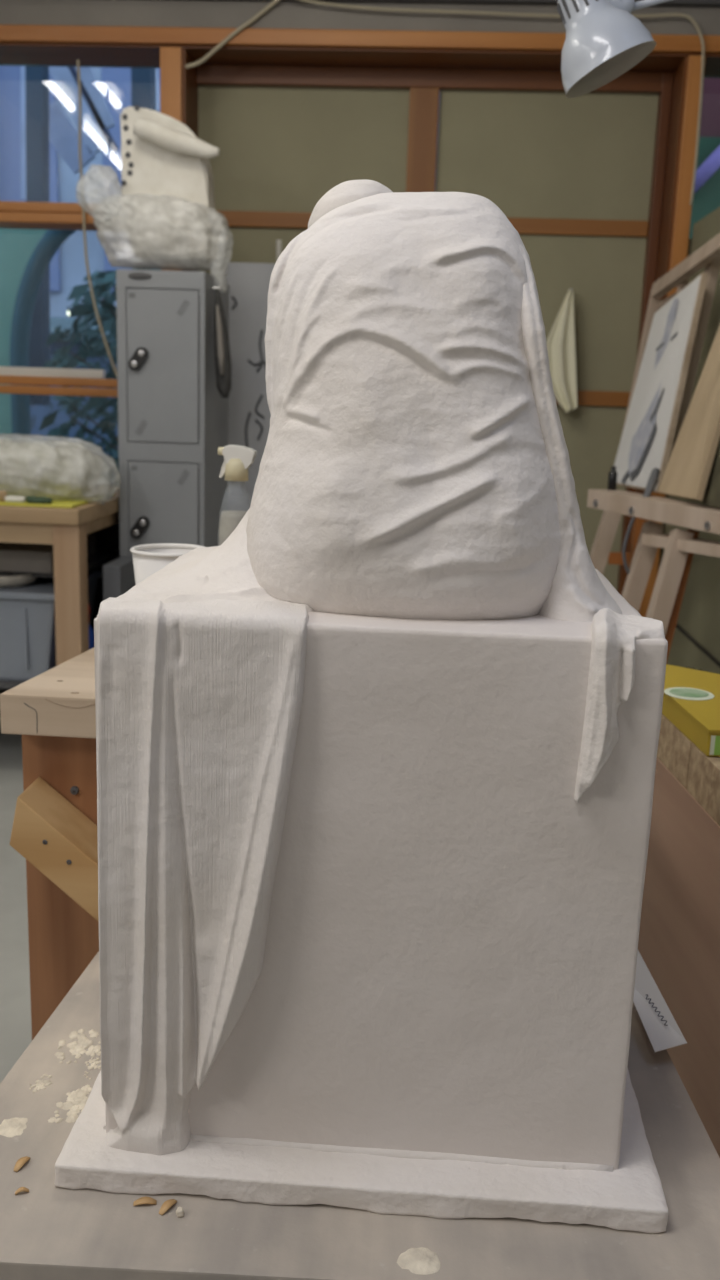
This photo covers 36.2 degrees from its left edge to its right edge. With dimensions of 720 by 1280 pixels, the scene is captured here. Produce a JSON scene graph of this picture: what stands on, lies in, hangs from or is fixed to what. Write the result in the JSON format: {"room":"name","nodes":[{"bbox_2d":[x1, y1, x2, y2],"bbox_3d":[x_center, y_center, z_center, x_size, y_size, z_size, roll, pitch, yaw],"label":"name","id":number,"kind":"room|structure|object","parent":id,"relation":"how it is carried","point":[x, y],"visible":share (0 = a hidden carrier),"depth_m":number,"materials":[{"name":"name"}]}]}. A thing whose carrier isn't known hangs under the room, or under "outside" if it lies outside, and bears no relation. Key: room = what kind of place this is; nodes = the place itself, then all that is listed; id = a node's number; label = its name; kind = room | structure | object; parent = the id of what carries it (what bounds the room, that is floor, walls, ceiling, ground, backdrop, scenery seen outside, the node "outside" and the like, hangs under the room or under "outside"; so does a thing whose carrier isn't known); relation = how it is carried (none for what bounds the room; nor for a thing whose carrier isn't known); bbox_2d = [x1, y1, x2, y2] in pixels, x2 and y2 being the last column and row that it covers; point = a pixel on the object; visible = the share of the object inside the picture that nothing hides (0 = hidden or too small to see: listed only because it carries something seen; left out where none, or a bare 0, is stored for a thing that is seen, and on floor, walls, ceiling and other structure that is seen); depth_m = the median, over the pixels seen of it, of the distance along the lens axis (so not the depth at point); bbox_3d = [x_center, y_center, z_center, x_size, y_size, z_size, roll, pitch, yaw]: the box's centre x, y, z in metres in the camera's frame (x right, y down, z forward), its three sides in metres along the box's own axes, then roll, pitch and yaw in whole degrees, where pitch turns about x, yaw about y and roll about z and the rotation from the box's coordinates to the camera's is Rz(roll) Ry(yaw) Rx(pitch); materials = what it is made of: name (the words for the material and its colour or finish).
{"room":"art studio","nodes":[
{"label":"art studio","id":0,"kind":"room"},
{"bbox_2d":[0,718,31,1082],"bbox_3d":[-0.529,1.092,1.296,5.500,0.060,8.000,3,12,3],"label":"floor","id":1,"kind":"structure","parent":0,"point":[15,999],"depth_m":2.79,"materials":[{"name":"concrete"}]},
{"bbox_2d":[0,648,98,1039],"bbox_3d":[-0.128,0.483,1.730,0.604,0.971,0.745,3,12,3],"label":"wooden bench","id":2,"kind":"object","parent":1,"relation":"on","point":[54,828],"visible":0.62,"depth_m":1.37,"materials":[{"name":"brown wood"}]},
{"bbox_2d":[0,648,95,737],"bbox_3d":[-0.111,0.030,1.654,0.604,0.050,0.700,3,12,3],"label":"countertop","id":3,"kind":"structure","parent":2,"relation":"on","point":[77,674],"depth_m":1.33,"materials":[{"name":"brown wood"}]},
{"bbox_2d":[130,543,204,583],"bbox_3d":[-0.252,-0.042,1.463,0.104,0.160,0.104,3,12,3],"label":"bucket","id":4,"kind":"object","parent":2,"relation":"on","point":[147,562],"visible":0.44,"depth_m":1.42,"materials":[{"name":"white plastic"}]},
{"bbox_2d":[218,445,256,545],"bbox_3d":[-0.184,-0.144,1.642,0.056,0.289,0.054,3,12,3],"label":"spray bottle","id":5,"kind":"object","parent":2,"relation":"on","point":[237,458],"visible":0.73,"depth_m":1.61,"materials":[{"name":"grey plastic"}]},
{"bbox_2d":[0,486,119,693],"bbox_3d":[-1.573,-0.075,4.081,1.397,0.962,0.950,3,12,3],"label":"workbench","id":6,"kind":"object","parent":1,"relation":"on","point":[66,529],"visible":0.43,"depth_m":3.56,"materials":[{"name":"brown wood"}]},
{"bbox_2d":[0,680,24,688],"bbox_3d":[-1.554,0.064,4.115,1.162,0.020,0.720,3,12,3],"label":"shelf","id":7,"kind":"object","parent":6,"relation":"attached to","point":[4,684],"depth_m":3.74,"materials":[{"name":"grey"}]},
{"bbox_2d":[0,534,95,572],"bbox_3d":[-1.495,-0.336,3.989,0.939,0.072,0.510,3,12,3],"label":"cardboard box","id":8,"kind":"object","parent":6,"relation":"on","point":[14,557],"visible":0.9,"depth_m":3.72,"materials":[{"name":"brown cardboard"}]},
{"bbox_2d":[0,570,101,680],"bbox_3d":[-1.398,-0.072,3.968,0.798,0.316,0.530,3,12,3],"label":"storage bin","id":9,"kind":"object","parent":6,"relation":"on","point":[27,613],"visible":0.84,"depth_m":3.72,"materials":[{"name":"grey plastic"}]},
{"bbox_2d":[0,574,37,587],"bbox_3d":[-1.228,-0.214,3.798,0.230,0.045,0.230,3,12,3],"label":"dish","id":10,"kind":"object","parent":9,"relation":"on","point":[16,581],"visible":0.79,"depth_m":3.72,"materials":[{"name":"ceramic"}]},
{"bbox_2d":[0,571,10,575],"bbox_3d":[-1.238,-0.240,3.793,0.100,0.063,0.091,3,12,3],"label":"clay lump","id":11,"kind":"object","parent":10,"relation":"in","point":[2,573],"visible":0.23,"depth_m":3.75,"materials":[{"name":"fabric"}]},
{"bbox_2d":[0,494,114,507],"bbox_3d":[-1.484,-0.501,3.763,1.171,0.009,0.480,3,12,3],"label":"cutting mat","id":12,"kind":"object","parent":6,"relation":"on","point":[66,503],"visible":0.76,"depth_m":3.51,"materials":[{"name":"yellow plastic"}]},
{"bbox_2d":[0,491,6,501],"bbox_3d":[-1.145,-0.461,3.529,0.026,0.035,0.025,3,12,3],"label":"jar","id":13,"kind":"object","parent":12,"relation":"on","point":[3,494],"visible":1,"depth_m":3.52,"materials":[{"name":"brown wood"}]},
{"bbox_2d":[5,495,25,502],"bbox_3d":[-1.104,-0.452,3.528,0.066,0.021,0.032,3,12,3],"label":"block","id":14,"kind":"object","parent":12,"relation":"on","point":[17,499],"visible":1,"depth_m":3.51,"materials":[{"name":"white plastic"}]},
{"bbox_2d":[26,496,52,503],"bbox_3d":[-1.027,-0.448,3.521,0.083,0.026,0.039,3,12,3],"label":"marker","id":15,"kind":"object","parent":12,"relation":"on","point":[30,499],"visible":1,"depth_m":3.51,"materials":[{"name":"green plastic"}]},
{"bbox_2d":[0,439,100,498],"bbox_3d":[-1.376,-0.593,3.757,0.976,0.205,0.306,3,12,3],"label":"block","id":16,"kind":"object","parent":12,"relation":"on","point":[21,466],"visible":0.34,"depth_m":3.62,"materials":[{"name":"white stone"}]},
{"bbox_2d":[0,434,120,503],"bbox_3d":[-1.162,-0.586,3.744,0.693,0.224,0.468,3,12,3],"label":"wrapped bundle","id":17,"kind":"object","parent":12,"relation":"on","point":[100,485],"visible":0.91,"depth_m":3.58,"materials":[{"name":"white"}]},
{"bbox_2d":[0,486,118,524],"bbox_3d":[-1.557,-0.520,3.984,1.397,0.051,0.950,3,12,3],"label":"countertop","id":18,"kind":"structure","parent":6,"relation":"on","point":[79,515],"depth_m":3.49,"materials":[{"name":"brown wood"}]},
{"bbox_2d":[11,549,119,577],"bbox_3d":[-1.542,-0.310,4.080,1.157,0.018,0.610,3,12,3],"label":"shelf","id":19,"kind":"object","parent":6,"relation":"attached to","point":[101,556],"depth_m":4.09,"materials":[{"name":"grey"}]},
{"bbox_2d":[88,604,93,649],"bbox_3d":[-0.960,0.007,3.776,0.096,0.272,0.096,3,12,3],"label":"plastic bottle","id":20,"kind":"object","parent":6,"relation":"on","point":[91,632],"visible":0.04,"depth_m":3.75,"materials":[{"name":"blue"}]},
{"bbox_2d":[103,557,135,600],"bbox_3d":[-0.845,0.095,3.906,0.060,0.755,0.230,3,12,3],"label":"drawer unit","id":21,"kind":"object","parent":1,"relation":"on","point":[118,574],"visible":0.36,"depth_m":3.73,"materials":[{"name":"metal"}]},
{"bbox_2d":[116,269,228,556],"bbox_3d":[-0.691,-0.452,4.127,0.305,1.738,0.488,3,12,3],"label":"locker","id":22,"kind":"object","parent":1,"relation":"on","point":[173,414],"visible":0.58,"depth_m":3.84,"materials":[{"name":"metal"}]},
{"bbox_2d":[135,420,147,434],"bbox_3d":[-0.763,-0.742,3.841,0.046,0.056,0.002,3,12,3],"label":"vent","id":23,"kind":"object","parent":22,"relation":"attached to","point":[141,426],"depth_m":3.84,"materials":[{"name":"grey metal"}]},
{"bbox_2d":[93,194,228,269],"bbox_3d":[-0.700,-1.441,3.887,0.474,0.242,0.322,3,12,3],"label":"plastic bag","id":24,"kind":"object","parent":22,"relation":"on","point":[149,231],"visible":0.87,"depth_m":3.78,"materials":[{"name":"white"}]},
{"bbox_2d":[76,164,122,222],"bbox_3d":[-0.885,-1.529,3.790,0.178,0.196,0.127,3,12,3],"label":"plastic wrap","id":25,"kind":"object","parent":24,"relation":"on","point":[105,178],"visible":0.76,"depth_m":3.75,"materials":[{"name":"white"}]},
{"bbox_2d":[120,105,219,208],"bbox_3d":[-0.657,-1.593,3.850,0.356,0.499,0.204,3,12,3],"label":"plaster cast","id":26,"kind":"object","parent":24,"relation":"on","point":[160,155],"visible":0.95,"depth_m":3.81,"materials":[{"name":"white plastic"}]},
{"bbox_2d":[177,470,189,484],"bbox_3d":[-0.621,-0.572,3.869,0.046,0.056,0.002,3,12,3],"label":"vent","id":27,"kind":"object","parent":22,"relation":"attached to","point":[183,476],"depth_m":3.87,"materials":[{"name":"grey metal"}]},
{"bbox_2d":[177,299,189,315],"bbox_3d":[-0.602,-1.131,3.747,0.046,0.056,0.002,3,12,3],"label":"vent","id":28,"kind":"object","parent":22,"relation":"attached to","point":[183,305],"depth_m":3.75,"materials":[{"name":"grey metal"}]},
{"bbox_2d":[212,287,230,397],"bbox_3d":[-0.484,-1.047,3.881,0.068,0.378,0.075,-5,14,-30],"label":"strap","id":29,"kind":"object","parent":22,"relation":"hanging from","point":[222,358],"visible":1,"depth_m":3.86,"materials":[{"name":"fabric"}]},
{"bbox_2d":[211,223,232,291],"bbox_3d":[-0.489,-1.363,3.880,0.094,0.259,0.090,-9,16,-40],"label":"plastic wrap","id":30,"kind":"object","parent":22,"relation":"hanging from","point":[225,239],"visible":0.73,"depth_m":3.86,"materials":[{"name":"white"}]},
{"bbox_2d":[224,262,274,510],"bbox_3d":[-0.197,-0.605,4.609,0.800,1.865,0.220,3,12,3],"label":"display board","id":31,"kind":"object","parent":1,"relation":"on","point":[249,415],"visible":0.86,"depth_m":4.56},
{"bbox_2d":[276,240,281,260],"bbox_3d":[-0.329,-1.580,4.468,0.022,0.085,0.021,8,14,25],"label":"brush","id":32,"kind":"object","parent":31,"relation":"on","point":[278,242],"visible":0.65,"depth_m":4.46,"materials":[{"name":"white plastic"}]},
{"bbox_2d":[0,951,719,1279],"bbox_3d":[-0.019,0.758,1.123,0.675,0.700,0.520,3,12,3],"label":"tabletop","id":33,"kind":"object","parent":1,"relation":"on","point":[48,1231],"visible":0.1,"depth_m":0.86,"materials":[{"name":"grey wood"}]},
{"bbox_2d":[0,1117,27,1136],"bbox_3d":[-0.305,0.425,0.960,0.027,0.001,0.027,3,12,3],"label":"plaster splash","id":34,"kind":"object","parent":33,"relation":"on","point":[12,1127],"visible":1,"depth_m":0.96,"materials":[{"name":"white paint"}]},
{"bbox_2d":[14,1156,29,1171],"bbox_3d":[-0.281,0.434,0.913,0.007,0.004,0.018,6,13,18],"label":"chip","id":35,"kind":"object","parent":33,"relation":"on","point":[23,1160],"visible":1,"depth_m":0.91,"materials":[{"name":"brown wood"}]},
{"bbox_2d":[15,1187,28,1194],"bbox_3d":[-0.271,0.441,0.882,0.011,0.004,0.004,-2,13,-19],"label":"chip","id":36,"kind":"object","parent":33,"relation":"on","point":[21,1189],"visible":1,"depth_m":0.88,"materials":[{"name":"brown wood"}]},
{"bbox_2d":[29,1074,51,1092],"bbox_3d":[-0.296,0.412,1.021,0.017,0.001,0.028,7,13,24],"label":"plaster splash","id":37,"kind":"object","parent":33,"relation":"on","point":[39,1084],"visible":1,"depth_m":1.02,"materials":[{"name":"white paint"}]},
{"bbox_2d":[48,1084,91,1122],"bbox_3d":[-0.254,0.419,0.993,0.040,0.001,0.060,3,12,3],"label":"plaster splash","id":38,"kind":"object","parent":33,"relation":"on","point":[76,1100],"visible":0.75,"depth_m":0.99,"materials":[{"name":"white paint"}]},
{"bbox_2d":[55,1029,100,1063],"bbox_3d":[-0.276,0.399,1.082,0.045,0.001,0.060,3,12,3],"label":"plaster splash","id":39,"kind":"object","parent":33,"relation":"on","point":[77,1048],"visible":1,"depth_m":1.08,"materials":[{"name":"white paint"}]},
{"bbox_2d":[84,1049,100,1079],"bbox_3d":[-0.255,0.405,1.058,0.018,0.001,0.058,3,12,3],"label":"plaster splash","id":40,"kind":"object","parent":33,"relation":"on","point":[91,1061],"visible":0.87,"depth_m":1.05,"materials":[{"name":"white paint"}]},
{"bbox_2d":[133,1196,156,1205],"bbox_3d":[-0.171,0.446,0.874,0.018,0.004,0.007,0,12,-8],"label":"chip","id":41,"kind":"object","parent":33,"relation":"on","point":[143,1200],"visible":1,"depth_m":0.87,"materials":[{"name":"brown wood"}]},
{"bbox_2d":[159,1199,176,1214],"bbox_3d":[-0.152,0.448,0.871,0.007,0.004,0.018,9,14,30],"label":"chip","id":42,"kind":"object","parent":33,"relation":"on","point":[166,1205],"visible":1,"depth_m":0.87,"materials":[{"name":"brown wood"}]},
{"bbox_2d":[176,1206,183,1216],"bbox_3d":[-0.141,0.449,0.864,0.006,0.006,0.007,3,12,3],"label":"crumb","id":43,"kind":"object","parent":33,"relation":"on","point":[180,1211],"visible":1,"depth_m":0.86,"materials":[{"name":"white"}]},
{"bbox_2d":[55,179,667,1232],"bbox_3d":[0.024,0.008,0.998,0.493,0.827,0.438,3,12,3],"label":"sculpture","id":44,"kind":"object","parent":33,"relation":"on","point":[376,758],"visible":1,"depth_m":0.86,"materials":[{"name":"white stone"}]},
{"bbox_2d":[94,597,308,1154],"bbox_3d":[-0.125,0.197,0.879,0.168,0.456,0.076,3,12,3],"label":"drapery","id":45,"kind":"object","parent":44,"relation":"hanging from","point":[202,703],"depth_m":0.86,"materials":[{"name":"fabric"}]},
{"bbox_2d":[97,508,314,615],"bbox_3d":[-0.099,-0.119,0.991,0.180,0.139,0.346,3,12,3],"label":"drapery","id":46,"kind":"object","parent":44,"relation":"hanging from","point":[266,566],"depth_m":0.88,"materials":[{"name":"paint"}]},
{"bbox_2d":[519,245,621,621],"bbox_3d":[0.168,-0.184,0.933,0.124,0.310,0.203,3,12,3],"label":"drapery","id":47,"kind":"object","parent":44,"relation":"hanging from","point":[559,581],"depth_m":0.87,"materials":[{"name":"fabric"}]},
{"bbox_2d":[574,608,664,802],"bbox_3d":[0.193,0.055,0.836,0.064,0.147,0.069,3,12,3],"label":"drapery","id":48,"kind":"object","parent":44,"relation":"hanging from","point":[619,659],"depth_m":0.82,"materials":[{"name":"paint"}]},
{"bbox_2d":[397,1247,439,1274],"bbox_3d":[0.044,0.466,0.827,0.033,0.001,0.027,3,12,3],"label":"plaster splash","id":49,"kind":"object","parent":33,"relation":"on","point":[422,1261],"visible":1,"depth_m":0.82,"materials":[{"name":"white paint"}]},
{"bbox_2d":[633,951,686,1051],"bbox_3d":[0.297,0.371,1.145,0.035,0.036,0.141,0,12,-8],"label":"note card","id":50,"kind":"object","parent":33,"relation":"on","point":[663,1032],"visible":0.99,"depth_m":1.13,"materials":[{"name":"white paper"}]},
{"bbox_2d":[587,233,719,662],"bbox_3d":[0.843,-0.339,3.552,0.545,1.890,1.438,3,12,3],"label":"easel","id":51,"kind":"object","parent":1,"relation":"on","point":[680,546],"visible":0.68,"depth_m":3.33,"materials":[{"name":"brown wood"}]},
{"bbox_2d":[607,466,617,489],"bbox_3d":[0.809,-0.518,3.523,0.028,0.075,0.027,3,12,3],"label":"ink bottle","id":52,"kind":"object","parent":51,"relation":"on","point":[612,478],"visible":1,"depth_m":3.51,"materials":[{"name":"black glass"}]},
{"bbox_2d":[622,468,660,573],"bbox_3d":[0.871,-0.353,3.370,0.067,0.340,0.188,12,16,40],"label":"cord","id":53,"kind":"object","parent":51,"relation":"hanging from","point":[654,475],"visible":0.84,"depth_m":3.33,"materials":[{"name":"grey plastic"}]},
{"bbox_2d":[614,272,707,492],"bbox_3d":[0.991,-0.849,3.681,0.142,0.687,0.487,1,12,-3],"label":"board","id":54,"kind":"object","parent":51,"relation":"on","point":[647,438],"visible":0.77,"depth_m":3.62,"materials":[{"name":"white paper"}]},
{"bbox_2d":[657,325,719,500],"bbox_3d":[0.994,-0.684,3.124,0.181,0.567,0.411,3,12,3],"label":"plywood board","id":55,"kind":"object","parent":51,"relation":"on","point":[686,474],"visible":1,"depth_m":3.15,"materials":[{"name":"beige wood"}]},
{"bbox_2d":[702,439,719,506],"bbox_3d":[0.981,-0.504,2.870,0.060,0.336,0.437,2,12,-1],"label":"canvas","id":56,"kind":"object","parent":51,"relation":"on","point":[711,497],"visible":0.82,"depth_m":2.97},
{"bbox_2d":[638,714,719,1157],"bbox_3d":[0.677,0.617,1.339,0.644,0.930,0.880,3,12,3],"label":"base cabinet","id":57,"kind":"object","parent":1,"relation":"on","point":[679,941],"visible":0.34,"depth_m":1.35,"materials":[{"name":"brown wood"}]},
{"bbox_2d":[662,664,719,756],"bbox_3d":[0.494,0.086,1.476,0.183,0.036,0.356,1,12,-2],"label":"box","id":58,"kind":"object","parent":57,"relation":"on","point":[691,697],"visible":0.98,"depth_m":1.43,"materials":[{"name":"yellow cardboard"}]},
{"bbox_2d":[669,688,708,696],"bbox_3d":[0.435,0.070,1.455,0.050,0.001,0.042,3,12,3],"label":"picture","id":59,"kind":"object","parent":58,"relation":"on","point":[673,692],"depth_m":1.46},
{"bbox_2d":[198,85,409,277],"bbox_3d":[-0.273,-1.045,4.790,0.872,2.642,0.030,3,12,3],"label":"wall panel","id":60,"kind":"object","parent":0,"point":[282,149],"visible":0.14,"depth_m":4.56,"materials":[{"name":"paint"}]},
{"bbox_2d":[216,210,311,228],"bbox_3d":[-0.250,-1.758,4.609,0.870,0.062,0.019,3,12,3],"label":"trim","id":61,"kind":"structure","parent":60,"relation":"attached to","point":[234,218],"depth_m":4.61,"materials":[{"name":"brown wood"}]},
{"bbox_2d":[0,0,719,34],"bbox_3d":[-0.179,-2.749,4.345,5.500,0.735,0.390,3,12,3],"label":"wall","id":62,"kind":"structure","parent":0,"point":[136,13],"depth_m":4.22,"materials":[{"name":"grey paint"}]},
{"bbox_2d":[160,47,181,270],"bbox_3d":[-0.768,-1.048,4.720,0.083,2.644,0.350,3,12,3],"label":"trim","id":63,"kind":"structure","parent":62,"relation":"attached to","point":[170,57],"depth_m":4.29,"materials":[{"name":"orange wood"}]},
{"bbox_2d":[182,49,197,270],"bbox_3d":[-0.722,-1.042,4.703,0.012,2.644,0.280,3,12,3],"label":"trim","id":64,"kind":"structure","parent":62,"relation":"attached to","point":[189,84],"depth_m":4.39,"materials":[{"name":"brown wood"}]},
{"bbox_2d":[185,0,279,68],"bbox_3d":[-0.470,-2.349,4.230,0.408,0.290,0.016,3,12,3],"label":"cable","id":65,"kind":"object","parent":62,"relation":"attached to","point":[264,10],"visible":1,"depth_m":4.23,"materials":[{"name":"beige plastic"}]},
{"bbox_2d":[0,24,719,53],"bbox_3d":[-0.196,-2.350,4.375,5.500,0.058,0.300,3,12,3],"label":"trim","id":66,"kind":"structure","parent":62,"relation":"attached to","point":[129,35],"depth_m":4.23,"materials":[{"name":"orange wood"}]},
{"bbox_2d":[406,88,439,191],"bbox_3d":[0.222,-1.019,4.748,0.120,2.642,0.060,3,12,3],"label":"trim","id":67,"kind":"structure","parent":62,"relation":"attached to","point":[423,102],"depth_m":4.49,"materials":[{"name":"brown wood"}]},
{"bbox_2d":[196,65,662,93],"bbox_3d":[0.289,-2.270,4.452,1.918,0.071,0.038,3,12,3],"label":"trim","id":68,"kind":"structure","parent":62,"relation":"attached to","point":[210,75],"depth_m":4.44,"materials":[{"name":"brown wood"}]},
{"bbox_2d":[221,0,719,6],"bbox_3d":[-0.200,-2.474,4.195,5.500,0.060,0.040,3,12,3],"label":"trim","id":69,"kind":"structure","parent":62,"relation":"attached to","point":[674,3],"depth_m":4.16,"materials":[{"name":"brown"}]},
{"bbox_2d":[300,0,704,204],"bbox_3d":[0.490,-2.068,4.208,1.618,0.725,0.011,3,12,3],"label":"cable","id":70,"kind":"object","parent":62,"relation":"attached to","point":[690,18],"visible":0.92,"depth_m":4.15,"materials":[{"name":"beige plastic"}]},
{"bbox_2d":[617,72,672,594],"bbox_3d":[1.182,-0.973,4.684,0.041,2.642,0.080,3,12,3],"label":"trim","id":71,"kind":"structure","parent":62,"relation":"attached to","point":[664,100],"depth_m":4.48,"materials":[{"name":"brown wood"}]},
{"bbox_2d":[435,90,658,589],"bbox_3d":[0.723,-0.999,4.734,0.880,2.642,0.030,3,12,3],"label":"wall panel","id":72,"kind":"object","parent":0,"point":[532,154],"visible":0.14,"depth_m":4.54,"materials":[{"name":"paint"}]},
{"bbox_3d":[0.874,-1.454,4.568,0.008,0.013,0.079,3,12,3],"label":"nail","id":73,"kind":"object","parent":72,"relation":"attached to","visible":0},
{"bbox_2d":[547,289,576,412],"bbox_3d":[0.845,-1.202,4.584,0.150,0.499,0.068,3,12,3],"label":"hanging cloth","id":74,"kind":"object","parent":73,"relation":"hanging from","point":[561,344],"visible":0.91,"depth_m":4.58,"materials":[{"name":"beige fabric"}]},
{"bbox_2d":[658,239,691,571],"bbox_3d":[1.880,-0.613,4.664,1.231,1.995,0.300,3,12,3],"label":"wall","id":75,"kind":"structure","parent":0,"point":[690,240],"depth_m":4.58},
{"bbox_2d":[507,217,647,236],"bbox_3d":[0.746,-1.712,4.553,0.878,0.062,0.019,3,12,3],"label":"trim","id":76,"kind":"structure","parent":75,"relation":"attached to","point":[543,226],"depth_m":4.53,"materials":[{"name":"brown wood"}]},
{"bbox_2d":[556,390,629,406],"bbox_3d":[0.723,-1.042,4.699,0.878,0.062,0.019,3,12,3],"label":"trim","id":77,"kind":"structure","parent":75,"relation":"attached to","point":[587,398],"depth_m":4.67,"materials":[{"name":"brown wood"}]},
{"bbox_2d":[663,207,719,673],"bbox_3d":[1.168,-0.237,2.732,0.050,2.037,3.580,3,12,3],"label":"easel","id":78,"kind":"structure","parent":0,"point":[699,613],"depth_m":3.92,"materials":[{"name":"brown wood"}]},
{"bbox_2d":[557,0,671,97],"bbox_3d":[0.720,-1.027,1.689,0.872,0.420,0.141,-1,13,-15],"label":"desk lamp","id":79,"kind":"object","parent":78,"relation":"attached to","point":[604,41],"visible":1,"depth_m":1.59,"materials":[{"name":"grey metal"}]},
{"bbox_2d":[637,57,687,493],"bbox_3d":[1.205,-0.953,4.594,0.012,2.644,0.280,3,12,3],"label":"trim","id":80,"kind":"structure","parent":78,"relation":"attached to","point":[679,75],"depth_m":4.33,"materials":[{"name":"brown wood"}]},
{"bbox_2d":[639,55,704,616],"bbox_3d":[1.243,-0.955,4.607,0.061,2.644,0.350,3,12,3],"label":"trim","id":81,"kind":"structure","parent":78,"relation":"attached to","point":[682,212],"depth_m":4.25,"materials":[{"name":"orange wood"}]},
{"bbox_2d":[676,623,719,666],"bbox_3d":[1.122,0.242,2.838,0.008,0.012,3.580,3,12,3],"label":"trim","id":82,"kind":"structure","parent":78,"relation":"attached to","point":[678,627],"depth_m":3.85,"materials":[{"name":"brown wood"}]},
{"bbox_3d":[-3.253,-0.751,1.079,0.080,3.450,8.000,3,12,3],"label":"wall","id":83,"kind":"structure","parent":0,"visible":0},
{"bbox_2d":[0,212,96,230],"bbox_3d":[-1.872,-1.785,4.655,2.177,0.039,0.210,3,12,3],"label":"trim","id":84,"kind":"structure","parent":83,"relation":"attached to","point":[8,220],"depth_m":4.53,"materials":[{"name":"orange wood"}]},
{"bbox_2d":[0,201,96,213],"bbox_3d":[-1.870,-1.828,4.651,2.177,0.039,0.200,3,12,3],"label":"trim","id":85,"kind":"structure","parent":83,"relation":"attached to","point":[5,206],"depth_m":4.52,"materials":[{"name":"orange wood"}]},
{"bbox_2d":[0,385,117,396],"bbox_3d":[-1.895,-1.107,4.803,2.177,0.035,0.210,3,12,3],"label":"trim","id":86,"kind":"structure","parent":83,"relation":"attached to","point":[8,389],"depth_m":4.67,"materials":[{"name":"orange wood"}]},
{"bbox_2d":[0,375,117,387],"bbox_3d":[-1.894,-1.146,4.799,2.177,0.035,0.200,3,12,3],"label":"trim","id":87,"kind":"structure","parent":83,"relation":"attached to","point":[17,380],"depth_m":4.67,"materials":[{"name":"orange wood"}]},
{"bbox_2d":[0,366,104,378],"bbox_3d":[-1.453,-1.151,4.718,0.724,0.038,0.040,3,12,3],"label":"rail","id":88,"kind":"object","parent":87,"relation":"on","point":[7,371],"visible":0.97,"depth_m":4.69,"materials":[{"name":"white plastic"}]},
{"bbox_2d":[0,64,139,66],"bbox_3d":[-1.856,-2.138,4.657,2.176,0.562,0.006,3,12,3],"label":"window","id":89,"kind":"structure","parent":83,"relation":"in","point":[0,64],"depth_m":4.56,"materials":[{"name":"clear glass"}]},
{"bbox_2d":[77,60,117,377],"bbox_3d":[-1.068,-1.700,4.492,0.156,1.226,0.012,3,12,3],"label":"cable","id":90,"kind":"object","parent":83,"relation":"hanging from","point":[78,61],"visible":0.88,"depth_m":4.50,"materials":[{"name":"beige plastic"}]},
{"bbox_2d":[0,42,719,77],"bbox_3d":[-0.196,-2.318,4.393,5.500,0.011,0.280,3,12,3],"label":"trim","id":91,"kind":"structure","parent":83,"relation":"attached to","point":[27,54],"depth_m":4.34,"materials":[{"name":"brown wood"}]},
{"label":"outside","id":92,"kind":"structure","parent":0,"visible":0},
{"bbox_3d":[-1.039,-1.936,15.542,24.000,0.150,21.000,3,12,3],"label":"ground","id":93,"kind":"structure","parent":92,"visible":0},
{"bbox_2d":[29,385,36,434],"bbox_3d":[-3.233,-1.498,7.882,1.843,2.115,1.547,3,12,3],"label":"shrub","id":94,"kind":"object","parent":93,"relation":"on","point":[32,418],"visible":0.04,"depth_m":8.00,"materials":[{"name":"green plant"}]},
{"bbox_2d":[0,229,76,440],"bbox_3d":[-2.971,-1.333,6.694,2.609,2.414,0.203,3,12,3],"label":"arch","id":95,"kind":"object","parent":93,"relation":"on","point":[26,255],"visible":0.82,"depth_m":6.43,"materials":[{"name":"green paint"}]},
{"bbox_2d":[21,66,158,404],"bbox_3d":[-2.186,-3.350,8.774,1.162,2.916,0.405,3,12,3],"label":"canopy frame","id":96,"kind":"object","parent":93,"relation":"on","point":[42,121],"visible":0.52,"depth_m":8.73,"materials":[{"name":"metal"}]},
{"bbox_2d":[30,268,160,485],"bbox_3d":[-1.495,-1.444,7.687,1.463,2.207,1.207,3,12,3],"label":"shrub","id":97,"kind":"object","parent":93,"relation":"on","point":[103,282],"visible":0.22,"depth_m":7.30,"materials":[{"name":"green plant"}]},
{"bbox_2d":[0,66,439,317],"bbox_3d":[-4.539,-5.593,16.266,12.600,6.450,4.500,3,12,3],"label":"building","id":98,"kind":"structure","parent":93,"relation":"on","point":[68,270],"depth_m":14.27,"materials":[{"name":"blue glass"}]},
{"bbox_2d":[689,78,719,238],"bbox_3d":[3.777,-3.020,6.709,4.500,6.050,0.350,3,12,3],"label":"wall","id":99,"kind":"structure","parent":93,"relation":"on","point":[706,199],"depth_m":6.72,"materials":[{"name":"paint"}]},
{"bbox_2d":[694,146,719,192],"bbox_3d":[2.121,-2.865,6.622,0.307,0.334,0.086,3,12,3],"label":"pipe","id":100,"kind":"object","parent":99,"relation":"attached to","point":[711,165],"visible":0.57,"depth_m":6.60,"materials":[{"name":"purple paint"}]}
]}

